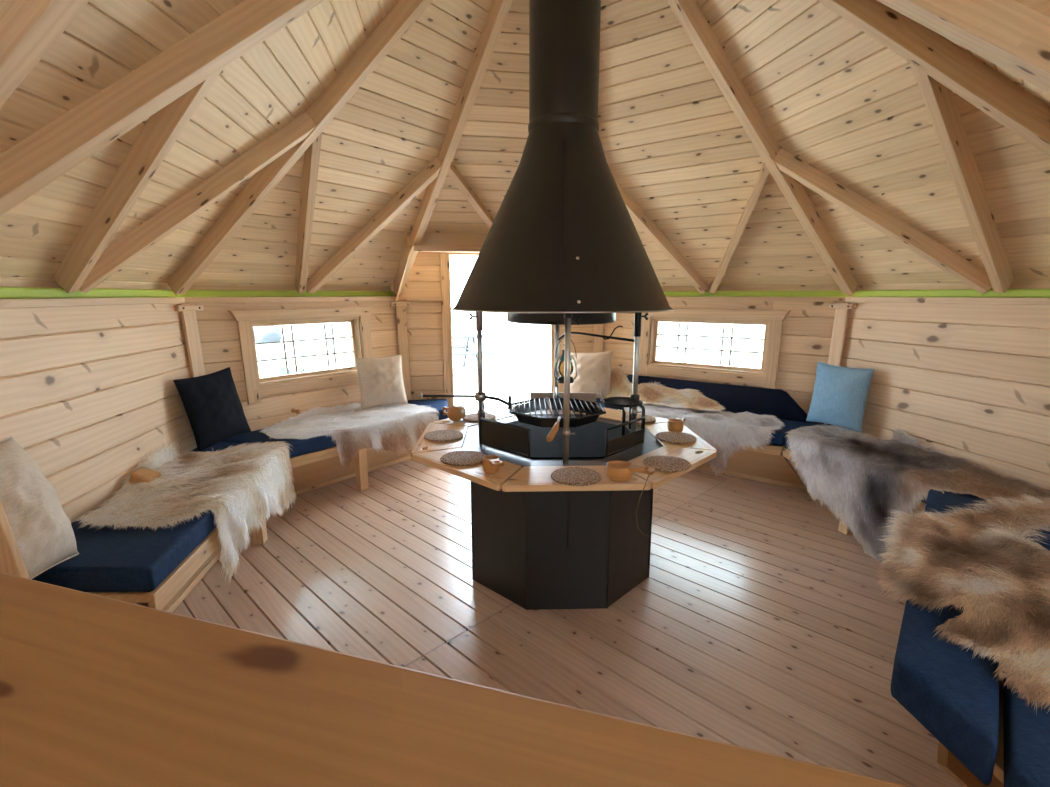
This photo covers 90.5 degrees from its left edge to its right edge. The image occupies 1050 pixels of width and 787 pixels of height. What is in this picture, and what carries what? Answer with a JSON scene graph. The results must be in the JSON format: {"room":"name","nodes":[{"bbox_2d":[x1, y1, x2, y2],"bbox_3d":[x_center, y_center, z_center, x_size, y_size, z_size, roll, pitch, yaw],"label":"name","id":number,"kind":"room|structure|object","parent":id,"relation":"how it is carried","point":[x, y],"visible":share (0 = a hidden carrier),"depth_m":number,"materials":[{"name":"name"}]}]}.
{"room":"barbecue hut interior","nodes":[
{"label":"barbecue hut interior","id":0,"kind":"room"},
{"bbox_2d":[0,279,196,522],"bbox_3d":[-1.983,0.153,2.431,0.190,1.560,1.977,-1,11,-8],"label":"wall","id":1,"kind":"structure","parent":0,"point":[86,392],"depth_m":2.32,"materials":[{"name":"brown wood"}]},
{"bbox_2d":[0,287,174,298],"bbox_3d":[-2.030,-0.445,2.311,0.050,0.046,1.737,-1,11,-8],"label":"trim","id":2,"kind":"structure","parent":1,"relation":"attached to","point":[5,292],"depth_m":2.33,"materials":[{"name":"green"}]},
{"bbox_2d":[0,297,184,308],"bbox_3d":[-1.965,-0.409,2.327,0.030,0.034,1.737,-1,11,-8],"label":"trim","id":3,"kind":"structure","parent":1,"relation":"attached to","point":[56,302],"depth_m":2.27,"materials":[{"name":"brown wood"}]},
{"bbox_2d":[0,0,396,284],"bbox_3d":[-1.072,-1.429,2.112,2.524,2.080,1.872,0,11,0],"label":"ceiling","id":4,"kind":"structure","parent":0,"point":[278,80],"depth_m":2.22,"materials":[{"name":"brown wood"}]},
{"bbox_2d":[51,69,222,292],"bbox_3d":[-1.519,-0.830,2.008,1.112,0.870,0.072,4,12,21],"label":"rafter","id":5,"kind":"object","parent":4,"relation":"attached to","point":[158,135],"visible":0.79,"depth_m":2.00,"materials":[{"name":"brown wood"}]},
{"bbox_2d":[0,0,324,216],"bbox_3d":[-0.882,-1.317,1.789,2.332,1.931,0.096,-5,12,-26],"label":"rafter","id":6,"kind":"object","parent":4,"relation":"attached to","point":[61,145],"visible":1,"depth_m":1.66,"materials":[{"name":"brown wood"}]},
{"bbox_2d":[79,112,315,292],"bbox_3d":[-1.563,-0.951,2.516,1.110,0.916,0.066,-6,12,-29],"label":"rafter","id":7,"kind":"object","parent":4,"relation":"attached to","point":[153,230],"visible":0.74,"depth_m":2.49,"materials":[{"name":"brown wood"}]},
{"bbox_2d":[166,0,432,293],"bbox_3d":[-1.001,-1.487,2.665,2.413,1.924,0.064,3,11,16],"label":"rafter","id":8,"kind":"object","parent":4,"relation":"attached to","point":[404,13],"visible":1,"depth_m":2.72,"materials":[{"name":"brown wood"}]},
{"bbox_2d":[167,285,397,430],"bbox_3d":[-1.598,-0.132,3.929,0.190,1.560,1.906,8,13,37],"label":"wall","id":9,"kind":"structure","parent":0,"point":[218,329],"depth_m":3.64,"materials":[{"name":"brown wood"}]},
{"bbox_2d":[176,290,393,296],"bbox_3d":[-1.635,-0.736,3.843,0.050,0.046,1.666,8,13,37],"label":"trim","id":10,"kind":"structure","parent":9,"relation":"attached to","point":[190,293],"depth_m":3.66,"materials":[{"name":"green"}]},
{"bbox_2d":[184,296,398,302],"bbox_3d":[-1.583,-0.692,3.811,0.030,0.034,1.666,8,13,37],"label":"trim","id":11,"kind":"structure","parent":9,"relation":"attached to","point":[391,298],"depth_m":3.62,"materials":[{"name":"brown wood"}]},
{"bbox_2d":[291,408,300,413],"bbox_3d":[-1.649,0.127,3.746,0.079,0.038,0.038,8,13,37],"label":"wooden peg","id":12,"kind":"object","parent":9,"relation":"attached to","point":[297,411],"visible":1,"depth_m":3.73,"materials":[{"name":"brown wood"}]},
{"bbox_2d":[228,307,373,404],"bbox_3d":[-1.612,-0.319,3.894,0.167,0.630,1.127,8,13,37],"label":"window","id":13,"kind":"structure","parent":9,"relation":"in","point":[358,318],"depth_m":3.79,"materials":[{"name":"brown wood"}]},
{"bbox_2d":[192,0,492,286],"bbox_3d":[-0.799,-1.603,3.028,2.461,2.080,1.808,8,13,37],"label":"ceiling","id":14,"kind":"structure","parent":0,"point":[397,121],"depth_m":3.17,"materials":[{"name":"brown wood"}]},
{"bbox_2d":[294,132,321,293],"bbox_3d":[-1.371,-1.093,3.259,0.067,0.917,1.144,-6,12,-30],"label":"rafter","id":15,"kind":"object","parent":14,"relation":"attached to","point":[312,154],"visible":0.76,"depth_m":3.17,"materials":[{"name":"brown wood"}]},
{"bbox_2d":[306,157,440,293],"bbox_3d":[-1.080,-1.158,3.659,1.128,0.895,0.068,2,11,13],"label":"rafter","id":16,"kind":"object","parent":14,"relation":"attached to","point":[430,172],"visible":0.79,"depth_m":3.62,"materials":[{"name":"brown wood"}]},
{"bbox_2d":[393,0,512,293],"bbox_3d":[-0.478,-1.615,3.339,0.063,1.924,2.403,-7,13,-32],"label":"rafter","id":17,"kind":"object","parent":14,"relation":"attached to","point":[499,10],"visible":0.95,"depth_m":3.17,"materials":[{"name":"brown wood"}]},
{"bbox_2d":[0,0,837,287],"bbox_3d":[-0.234,-1.319,1.551,3.880,2.085,6.488,8,13,36],"label":"ceiling","id":18,"kind":"structure","parent":0,"point":[669,135],"depth_m":3.11,"materials":[{"name":"brown wood"}]},
{"bbox_2d":[0,0,89,107],"bbox_3d":[-0.879,-1.208,1.205,2.056,1.921,0.071,0,11,-1],"label":"rafter","id":19,"kind":"object","parent":18,"relation":"attached to","point":[29,29],"depth_m":1.25,"materials":[{"name":"brown wood"}]},
{"bbox_2d":[614,179,707,293],"bbox_3d":[0.978,-1.212,3.936,1.130,0.899,0.071,-5,12,-25],"label":"rafter","id":20,"kind":"object","parent":18,"relation":"attached to","point":[641,219],"visible":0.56,"depth_m":3.96,"materials":[{"name":"brown wood"}]},
{"bbox_2d":[709,163,769,293],"bbox_3d":[1.484,-1.114,3.623,0.074,0.826,1.079,1,11,4],"label":"rafter","id":21,"kind":"object","parent":18,"relation":"attached to","point":[763,175],"visible":0.76,"depth_m":3.50,"materials":[{"name":"brown wood"}]},
{"bbox_2d":[667,0,857,294],"bbox_3d":[1.263,-1.532,2.901,2.382,1.924,0.066,-6,12,-29],"label":"rafter","id":22,"kind":"object","parent":18,"relation":"attached to","point":[688,13],"visible":1,"depth_m":2.91,"materials":[{"name":"brown wood"}]},
{"bbox_2d":[395,226,487,301],"bbox_3d":[-0.155,-1.069,4.401,1.945,0.695,0.716,-2,11,-9],"label":"ceiling","id":23,"kind":"structure","parent":0,"point":[429,238],"depth_m":4.08,"materials":[{"name":"brown wood"}]},
{"bbox_2d":[413,244,482,252],"bbox_3d":[-0.122,-1.138,4.107,1.485,0.050,0.060,-2,11,-9],"label":"board","id":24,"kind":"object","parent":23,"relation":"attached to","point":[417,247],"visible":0.45,"depth_m":4.00,"materials":[{"name":"brown wood"}]},
{"bbox_2d":[425,0,528,232],"bbox_3d":[-0.145,-1.869,3.251,1.520,1.639,2.005,0,11,0],"label":"ceiling","id":25,"kind":"structure","parent":0,"point":[490,148],"depth_m":3.40,"materials":[{"name":"brown wood"}]},
{"bbox_2d":[447,162,493,228],"bbox_3d":[-0.358,-1.390,3.792,0.079,0.502,0.721,7,13,31],"label":"rafter","id":26,"kind":"object","parent":25,"relation":"attached to","point":[453,173],"visible":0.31,"depth_m":3.69,"materials":[{"name":"brown wood"}]},
{"bbox_2d":[390,252,593,399],"bbox_3d":[-0.204,-0.455,4.718,1.927,1.900,0.226,-2,11,-10],"label":"wall","id":27,"kind":"structure","parent":0,"point":[423,317],"depth_m":4.55,"materials":[{"name":"brown wood"}]},
{"bbox_2d":[399,296,443,300],"bbox_3d":[-0.898,-0.820,4.489,0.385,0.034,0.030,-2,11,-10],"label":"trim","id":28,"kind":"structure","parent":27,"relation":"attached to","point":[401,298],"depth_m":4.47,"materials":[{"name":"brown wood"}]},
{"bbox_2d":[440,252,559,407],"bbox_3d":[-0.212,-0.404,4.713,1.055,1.801,0.270,-2,11,-10],"label":"door","id":29,"kind":"structure","parent":27,"relation":"in","point":[444,256],"depth_m":4.57,"materials":[{"name":"brown wood"}]},
{"bbox_2d":[133,459,962,786],"bbox_3d":[0.283,1.034,2.192,4.903,0.080,5.927,0,11,0],"label":"floor","id":30,"kind":"structure","parent":0,"point":[756,622],"depth_m":2.28,"materials":[{"name":"brown wood"}]},
{"bbox_2d":[0,501,28,578],"bbox_3d":[-1.570,0.555,1.418,0.540,1.150,0.022,0,11,0],"label":"end panel","id":31,"kind":"object","parent":30,"relation":"on","point":[11,561],"visible":0.09,"depth_m":1.39,"materials":[{"name":"brown wood"}]},
{"bbox_2d":[87,520,266,612],"bbox_3d":[-1.640,0.723,2.578,0.536,0.385,1.691,-2,11,-8],"label":"bench","id":32,"kind":"object","parent":30,"relation":"on","point":[167,596],"visible":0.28,"depth_m":2.04,"materials":[{"name":"beige wood"}]},
{"bbox_2d":[31,442,250,591],"bbox_3d":[-1.641,0.488,2.534,0.527,0.091,1.669,-2,11,-8],"label":"seat cushion","id":33,"kind":"object","parent":32,"relation":"on","point":[127,559],"visible":0.4,"depth_m":1.86,"materials":[{"name":"blue fabric"}]},
{"bbox_2d":[0,436,78,578],"bbox_3d":[-1.636,0.386,1.611,0.286,0.458,0.404,0,11,0],"label":"pillow","id":34,"kind":"object","parent":33,"relation":"on","point":[44,536],"visible":0.86,"depth_m":1.63,"materials":[{"name":"white fabric"}]},
{"bbox_2d":[73,439,296,585],"bbox_3d":[-1.620,0.545,2.608,0.598,0.547,1.256,-2,11,-8],"label":"fur throw","id":35,"kind":"object","parent":33,"relation":"on","point":[242,485],"visible":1,"depth_m":2.49,"materials":[{"name":"fur"}]},
{"bbox_2d":[173,367,250,451],"bbox_3d":[-1.885,0.085,3.162,0.171,0.444,0.412,2,11,8],"label":"pillow","id":36,"kind":"object","parent":33,"relation":"on","point":[212,404],"visible":1,"depth_m":3.09,"materials":[{"name":"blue fabric"}]},
{"bbox_2d":[174,303,205,376],"bbox_3d":[-2.020,0.100,3.272,0.107,1.311,0.170,3,11,16],"label":"post","id":37,"kind":"object","parent":30,"relation":"on","point":[188,314],"visible":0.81,"depth_m":3.19,"materials":[{"name":"brown wood"}]},
{"bbox_2d":[290,446,411,494],"bbox_3d":[-1.328,0.484,3.838,0.526,0.385,1.601,8,13,37],"label":"bench","id":38,"kind":"object","parent":30,"relation":"on","point":[321,468],"visible":0.19,"depth_m":3.70,"materials":[{"name":"beige wood"}]},
{"bbox_2d":[220,403,409,457],"bbox_3d":[-1.328,0.248,3.793,0.518,0.091,1.580,8,13,37],"label":"seat cushion","id":39,"kind":"object","parent":38,"relation":"on","point":[298,446],"visible":0.25,"depth_m":3.31,"materials":[{"name":"blue fabric"}]},
{"bbox_2d":[259,402,438,468],"bbox_3d":[-1.263,0.288,3.836,0.570,0.392,1.283,8,14,37],"label":"fur throw","id":40,"kind":"object","parent":39,"relation":"on","point":[398,427],"visible":0.95,"depth_m":3.76,"materials":[{"name":"fur"}]},
{"bbox_2d":[355,354,407,409],"bbox_3d":[-1.151,-0.098,4.177,0.375,0.409,0.178,-7,13,-31],"label":"pillow","id":41,"kind":"object","parent":40,"relation":"on","point":[381,381],"visible":1,"depth_m":4.12,"materials":[{"name":"white fabric"}]},
{"bbox_2d":[390,301,410,400],"bbox_3d":[-1.046,-0.139,4.528,0.170,1.311,0.107,-7,13,-32],"label":"post","id":42,"kind":"object","parent":30,"relation":"on","point":[400,306],"visible":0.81,"depth_m":4.47,"materials":[{"name":"brown wood"}]},
{"bbox_2d":[0,572,910,786],"bbox_3d":[-0.392,0.818,0.570,1.990,0.950,0.420,3,11,17],"label":"table","id":43,"kind":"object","parent":30,"relation":"on","point":[96,690],"depth_m":0.54,"materials":[{"name":"brown wood"}]},
{"bbox_2d":[530,392,595,401],"bbox_3d":[0.301,0.297,4.173,0.520,0.626,0.053,1,11,3],"label":"panel","id":44,"kind":"object","parent":30,"relation":"on","point":[591,397],"visible":0.2,"depth_m":4.09,"materials":[{"name":"brown wood"}]},
{"bbox_2d":[411,0,716,609],"bbox_3d":[0.174,-0.809,2.432,1.398,3.450,1.398,0,11,0],"label":"fireplace","id":45,"kind":"object","parent":30,"relation":"on","point":[563,245],"depth_m":2.24,"materials":[{"name":"black paint"}]},
{"bbox_2d":[424,430,462,441],"bbox_3d":[-0.405,0.210,2.590,0.195,0.010,0.195,2,11,11],"label":"mat","id":46,"kind":"object","parent":45,"relation":"on","point":[439,435],"visible":1,"depth_m":2.58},
{"bbox_2d":[443,404,465,420],"bbox_3d":[-0.412,0.108,2.925,0.140,0.086,0.095,3,11,17],"label":"wooden cup","id":47,"kind":"object","parent":45,"relation":"on","point":[457,412],"visible":1,"depth_m":2.88,"materials":[{"name":"brown wood"}]},
{"bbox_2d":[440,450,484,465],"bbox_3d":[-0.265,0.278,2.236,0.195,0.010,0.195,1,11,3],"label":"mat","id":48,"kind":"object","parent":45,"relation":"on","point":[456,458],"visible":0.94,"depth_m":2.21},
{"bbox_2d":[420,392,507,405],"bbox_3d":[-0.278,0.017,2.530,0.471,0.044,0.128,3,11,17],"label":"crane","id":49,"kind":"object","parent":45,"relation":"attached to","point":[479,396],"visible":0.94,"depth_m":2.53,"materials":[{"name":"black metal"}]},
{"bbox_2d":[462,413,495,421],"bbox_3d":[-0.262,0.137,2.978,0.195,0.010,0.195,7,13,34],"label":"mat","id":50,"kind":"object","parent":45,"relation":"on","point":[473,417],"visible":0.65,"depth_m":2.95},
{"bbox_2d":[482,455,503,473],"bbox_3d":[-0.125,0.287,2.052,0.069,0.061,0.119,-5,12,-24],"label":"wooden cup","id":51,"kind":"object","parent":45,"relation":"on","point":[491,464],"visible":1,"depth_m":2.05,"materials":[{"name":"brown wood"}]},
{"bbox_2d":[515,406,598,426],"bbox_3d":[0.145,0.093,2.405,0.384,0.042,0.384,0,11,0],"label":"drip tray","id":52,"kind":"object","parent":45,"relation":"on","point":[592,412],"depth_m":2.29,"materials":[{"name":"black paint"}]},
{"bbox_2d":[451,122,673,312],"bbox_3d":[0.174,-0.806,2.432,1.052,0.816,1.052,0,11,0],"label":"hood","id":53,"kind":"object","parent":45,"relation":"attached to","point":[563,237],"depth_m":2.14,"materials":[{"name":"black paint"}]},
{"bbox_2d":[553,333,577,382],"bbox_3d":[0.225,-0.196,2.874,0.103,0.271,0.096,-10,14,-41],"label":"hanging lantern","id":54,"kind":"object","parent":45,"relation":"hanging from","point":[560,379],"visible":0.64,"depth_m":2.88,"materials":[{"name":"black metal"}]},
{"bbox_2d":[551,467,601,485],"bbox_3d":[0.198,0.321,2.010,0.195,0.010,0.195,4,11,19],"label":"mat","id":55,"kind":"object","parent":45,"relation":"on","point":[571,476],"visible":1,"depth_m":1.99,"materials":[{"name":"beige wicker"}]},
{"bbox_2d":[603,326,622,339],"bbox_3d":[0.443,-0.307,2.632,0.101,0.073,0.007,0,11,0],"label":"hook","id":56,"kind":"object","parent":45,"relation":"hanging from","point":[617,326],"visible":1,"depth_m":2.63,"materials":[{"name":"black metal"}]},
{"bbox_2d":[598,390,642,435],"bbox_3d":[0.451,0.104,2.484,0.223,0.254,0.206,0,11,0],"label":"stand","id":57,"kind":"object","parent":45,"relation":"on","point":[619,403],"visible":0.98,"depth_m":2.43,"materials":[{"name":"black metal"}]},
{"bbox_2d":[606,460,654,536],"bbox_3d":[0.403,0.393,1.975,0.112,0.236,0.213,-9,14,-40],"label":"wooden cup","id":58,"kind":"object","parent":45,"relation":"on","point":[616,470],"visible":1,"depth_m":1.95,"materials":[{"name":"brown wood"}]},
{"bbox_2d":[606,460,632,481],"bbox_3d":[0.362,0.299,1.996,0.102,0.058,0.102,7,13,31],"label":"bowl","id":59,"kind":"object","parent":58,"relation":"attached to","point":[616,470],"depth_m":1.96,"materials":[{"name":"brown wood"}]},
{"bbox_2d":[621,414,655,423],"bbox_3d":[0.640,0.144,2.939,0.195,0.010,0.195,-2,11,-11],"label":"mat","id":60,"kind":"object","parent":45,"relation":"on","point":[648,419],"visible":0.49,"depth_m":2.91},
{"bbox_2d":[643,456,691,471],"bbox_3d":[0.590,0.292,2.163,0.195,0.010,0.195,10,15,43],"label":"mat","id":61,"kind":"object","parent":45,"relation":"on","point":[660,463],"visible":1,"depth_m":2.15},
{"bbox_2d":[655,431,696,442],"bbox_3d":[0.742,0.216,2.561,0.195,0.010,0.195,-6,12,-28],"label":"mat","id":62,"kind":"object","parent":45,"relation":"on","point":[670,436],"visible":1,"depth_m":2.54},
{"bbox_2d":[667,417,685,431],"bbox_3d":[0.784,0.165,2.690,0.082,0.062,0.111,8,14,38],"label":"wooden cup","id":63,"kind":"object","parent":45,"relation":"on","point":[676,424],"visible":0.96,"depth_m":2.65,"materials":[{"name":"brown wood"}]},
{"bbox_2d":[593,324,603,352],"bbox_3d":[0.672,-0.195,4.821,0.170,1.311,0.107,2,11,12],"label":"post","id":64,"kind":"object","parent":30,"relation":"on","point":[598,328],"depth_m":4.77,"materials":[{"name":"brown wood"}]},
{"bbox_2d":[696,444,806,489],"bbox_3d":[1.271,0.424,4.152,1.886,0.385,0.526,8,13,36],"label":"bench","id":65,"kind":"object","parent":30,"relation":"on","point":[768,465],"visible":0.3,"depth_m":3.75,"materials":[{"name":"beige wood"}]},
{"bbox_2d":[596,398,617,409],"bbox_3d":[0.697,0.129,4.418,0.356,0.091,0.342,8,13,36],"label":"seat cushion","id":66,"kind":"object","parent":65,"relation":"on","point":[597,399],"depth_m":4.41,"materials":[{"name":"blue fabric"}]},
{"bbox_2d":[603,367,725,411],"bbox_3d":[1.092,-0.039,4.221,1.091,0.306,0.258,9,14,39],"label":"fur throw","id":67,"kind":"object","parent":66,"relation":"on","point":[653,393],"visible":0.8,"depth_m":4.23,"materials":[{"name":"fur"}]},
{"bbox_2d":[765,419,823,445],"bbox_3d":[1.790,0.302,3.511,0.294,0.091,0.811,8,13,36],"label":"seat cushion","id":68,"kind":"object","parent":65,"relation":"on","point":[778,438],"depth_m":3.58,"materials":[{"name":"blue fabric"}]},
{"bbox_2d":[618,402,784,477],"bbox_3d":[1.292,0.330,4.017,1.325,0.438,0.492,8,13,36],"label":"fur throw","id":69,"kind":"object","parent":68,"relation":"on","point":[725,431],"visible":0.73,"depth_m":3.71,"materials":[{"name":"fur"}]},
{"bbox_2d":[627,375,810,422],"bbox_3d":[1.412,0.009,4.244,1.677,0.205,0.111,8,13,36],"label":"cushion","id":70,"kind":"object","parent":68,"relation":"on","point":[778,403],"visible":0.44,"depth_m":4.00,"materials":[{"name":"blue fabric"}]},
{"bbox_2d":[824,302,856,424],"bbox_3d":[2.177,0.016,3.713,0.107,1.311,0.170,-6,12,-28],"label":"post","id":71,"kind":"object","parent":30,"relation":"on","point":[842,309],"visible":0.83,"depth_m":3.63,"materials":[{"name":"brown wood"}]},
{"bbox_2d":[782,447,925,534],"bbox_3d":[2.127,0.662,2.900,0.526,0.385,1.757,-2,11,-13],"label":"bench","id":72,"kind":"object","parent":30,"relation":"on","point":[842,528],"visible":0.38,"depth_m":3.06,"materials":[{"name":"beige wood"}]},
{"bbox_2d":[785,424,1048,502],"bbox_3d":[2.126,0.426,2.859,0.518,0.091,1.729,-2,11,-13],"label":"seat cushion","id":73,"kind":"object","parent":72,"relation":"on","point":[786,438],"visible":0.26,"depth_m":3.41,"materials":[{"name":"blue fabric"}]},
{"bbox_2d":[786,424,1049,563],"bbox_3d":[2.081,0.605,2.942,0.596,0.688,1.473,-2,11,-11],"label":"fur throw","id":74,"kind":"object","parent":73,"relation":"on","point":[862,477],"visible":0.98,"depth_m":2.84,"materials":[{"name":"fur"}]},
{"bbox_2d":[806,362,874,432],"bbox_3d":[2.119,0.018,3.514,0.165,0.429,0.375,-7,13,-34],"label":"pillow","id":75,"kind":"object","parent":74,"relation":"on","point":[839,397],"visible":1,"depth_m":3.45,"materials":[{"name":"blue fabric"}]},
{"bbox_2d":[937,659,1003,786],"bbox_3d":[1.526,1.017,1.116,1.066,0.355,2.953,4,11,18],"label":"bench","id":76,"kind":"object","parent":30,"relation":"on","point":[946,759],"visible":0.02,"depth_m":1.31,"materials":[{"name":"brown wood"}]},
{"bbox_2d":[891,489,1049,784],"bbox_3d":[1.700,0.674,1.636,0.771,0.121,1.792,9,14,39],"label":"seat cushion","id":77,"kind":"object","parent":76,"relation":"on","point":[953,693],"visible":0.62,"depth_m":1.26,"materials":[{"name":"blue fabric"}]},
{"bbox_2d":[871,493,1049,714],"bbox_3d":[1.659,0.550,1.767,0.793,0.068,1.689,7,13,34],"label":"fur throw","id":78,"kind":"object","parent":77,"relation":"on","point":[984,560],"visible":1,"depth_m":1.65,"materials":[{"name":"fur"}]},
{"bbox_2d":[1003,671,1049,786],"bbox_3d":[1.340,0.858,0.667,0.748,0.121,2.137,0,11,0],"label":"seat cushion","id":79,"kind":"object","parent":76,"relation":"on","point":[1026,734],"visible":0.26,"depth_m":1.09,"materials":[{"name":"blue fabric"}]},
{"bbox_3d":[-0.832,0.374,4.417,0.428,0.385,0.542,0,11,0],"label":"bench","id":80,"kind":"object","parent":30,"relation":"on","visible":0},
{"bbox_2d":[408,399,447,419],"bbox_3d":[-0.759,0.128,4.425,0.323,0.091,0.545,-6,13,-31],"label":"seat cushion","id":81,"kind":"object","parent":80,"relation":"on","point":[438,404],"visible":0.59,"depth_m":4.37,"materials":[{"name":"blue fabric"}]},
{"bbox_3d":[0.534,0.330,4.643,0.402,0.385,0.554,0,11,0],"label":"bench","id":82,"kind":"object","parent":30,"relation":"on","visible":0},
{"bbox_3d":[0.501,0.094,4.601,0.320,0.091,0.534,0,11,0],"label":"seat cushion","id":83,"kind":"object","parent":82,"relation":"on","visible":0},
{"bbox_2d":[570,351,612,397],"bbox_3d":[0.560,-0.161,4.549,0.444,0.432,0.194,4,11,20],"label":"pillow","id":84,"kind":"object","parent":83,"relation":"on","point":[593,369],"visible":0.71,"depth_m":4.48,"materials":[{"name":"beige fabric"}]},
{"bbox_2d":[603,286,851,482],"bbox_3d":[1.472,-0.204,4.310,2.189,1.560,0.190,8,13,36],"label":"wall","id":85,"kind":"structure","parent":0,"point":[806,332],"depth_m":3.87,"materials":[{"name":"brown wood"}]},
{"bbox_2d":[638,309,790,388],"bbox_3d":[1.489,-0.386,4.277,1.222,0.610,0.165,8,13,36],"label":"window","id":86,"kind":"structure","parent":85,"relation":"in","point":[766,376],"depth_m":4.20,"materials":[{"name":"brown wood"}]},
{"bbox_2d":[665,296,845,301],"bbox_3d":[1.461,-0.763,4.188,1.949,0.034,0.030,8,13,36],"label":"trim","id":87,"kind":"structure","parent":85,"relation":"attached to","point":[791,299],"depth_m":3.93,"materials":[{"name":"brown wood"}]},
{"bbox_2d":[663,291,848,296],"bbox_3d":[1.500,-0.810,4.233,1.949,0.046,0.050,8,13,36],"label":"trim","id":88,"kind":"structure","parent":85,"relation":"attached to","point":[667,293],"depth_m":3.99,"materials":[{"name":"green"}]},
{"bbox_2d":[695,0,1049,285],"bbox_3d":[1.549,-1.518,2.580,2.717,2.081,1.945,0,11,0],"label":"ceiling","id":89,"kind":"structure","parent":0,"point":[830,94],"depth_m":2.51,"materials":[{"name":"brown wood"}]},
{"bbox_2d":[774,148,991,293],"bbox_3d":[1.971,-0.978,2.903,1.149,0.828,0.074,4,12,21],"label":"rafter","id":90,"kind":"object","parent":89,"relation":"attached to","point":[919,243],"visible":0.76,"depth_m":2.88,"materials":[{"name":"brown wood"}]},
{"bbox_2d":[817,0,1049,155],"bbox_3d":[1.474,-1.360,1.994,2.570,1.926,0.076,3,11,15],"label":"rafter","id":91,"kind":"object","parent":89,"relation":"attached to","point":[1009,104],"visible":0.83,"depth_m":1.95,"materials":[{"name":"brown wood"}]},
{"bbox_2d":[910,63,1014,292],"bbox_3d":[2.010,-0.945,2.354,1.179,0.962,0.062,-6,12,-29],"label":"rafter","id":92,"kind":"object","parent":89,"relation":"attached to","point":[940,103],"visible":0.74,"depth_m":2.31,"materials":[{"name":"brown wood"}]},
{"bbox_2d":[835,282,1049,490],"bbox_3d":[2.458,0.072,2.857,0.190,1.560,2.072,-2,11,-13],"label":"wall","id":93,"kind":"structure","parent":0,"point":[971,382],"depth_m":2.87,"materials":[{"name":"brown wood"}]},
{"bbox_2d":[845,297,1049,304],"bbox_3d":[2.440,-0.489,2.746,0.030,0.034,1.832,-2,11,-13],"label":"trim","id":94,"kind":"structure","parent":93,"relation":"attached to","point":[944,300],"depth_m":2.90,"materials":[{"name":"brown wood"}]},
{"bbox_2d":[852,289,1049,297],"bbox_3d":[2.504,-0.529,2.753,0.050,0.046,1.832,-2,11,-13],"label":"trim","id":95,"kind":"structure","parent":93,"relation":"attached to","point":[963,293],"depth_m":2.93,"materials":[{"name":"green"}]},
{"bbox_2d":[946,38,1049,105],"bbox_3d":[1.400,-1.294,1.407,2.802,2.080,1.167,3,11,14],"label":"ceiling","id":96,"kind":"structure","parent":0,"point":[1042,95],"depth_m":1.87,"materials":[{"name":"brown wood"}]},
{"bbox_2d":[877,0,1049,93],"bbox_3d":[1.033,-1.269,1.544,2.245,1.931,0.111,10,15,42],"label":"rafter","id":97,"kind":"object","parent":96,"relation":"attached to","point":[1013,36],"depth_m":1.37,"materials":[{"name":"brown wood"}]},
{"bbox_2d":[1013,0,1049,16],"bbox_3d":[1.093,-1.133,0.619,1.806,2.089,3.440,0,11,0],"label":"ceiling","id":98,"kind":"structure","parent":0,"point":[1041,6],"depth_m":1.31,"materials":[{"name":"brown wood"}]},
{"label":"outside","id":99,"kind":"structure","parent":0,"visible":0},
{"bbox_2d":[253,310,764,413],"bbox_3d":[0.000,1.606,0.306,120.000,0.001,120.000,0,11,0],"label":"ground","id":100,"kind":"structure","parent":99,"point":[517,367],"depth_m":15.47,"materials":[{"name":"white"}]},
{"bbox_2d":[254,326,281,342],"bbox_3d":[-8.051,-1.884,16.228,0.843,0.598,0.784,-11,15,-44],"label":"boulder","id":101,"kind":"object","parent":100,"relation":"on","point":[261,333],"visible":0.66,"depth_m":15.95,"materials":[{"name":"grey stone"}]},
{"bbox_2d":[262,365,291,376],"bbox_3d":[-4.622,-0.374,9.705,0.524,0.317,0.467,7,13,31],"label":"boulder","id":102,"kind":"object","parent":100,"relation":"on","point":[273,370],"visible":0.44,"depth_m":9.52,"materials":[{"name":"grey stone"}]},
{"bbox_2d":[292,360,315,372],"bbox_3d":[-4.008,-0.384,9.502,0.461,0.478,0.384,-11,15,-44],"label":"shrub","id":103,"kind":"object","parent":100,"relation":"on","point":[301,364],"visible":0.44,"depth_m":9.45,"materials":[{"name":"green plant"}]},
{"bbox_2d":[452,334,493,366],"bbox_3d":[-1.768,-0.827,11.090,1.800,0.801,1.699,-4,11,-20],"label":"picnic table","id":104,"kind":"object","parent":100,"relation":"on","point":[467,351],"visible":0.27,"depth_m":10.91,"materials":[{"name":"white"}]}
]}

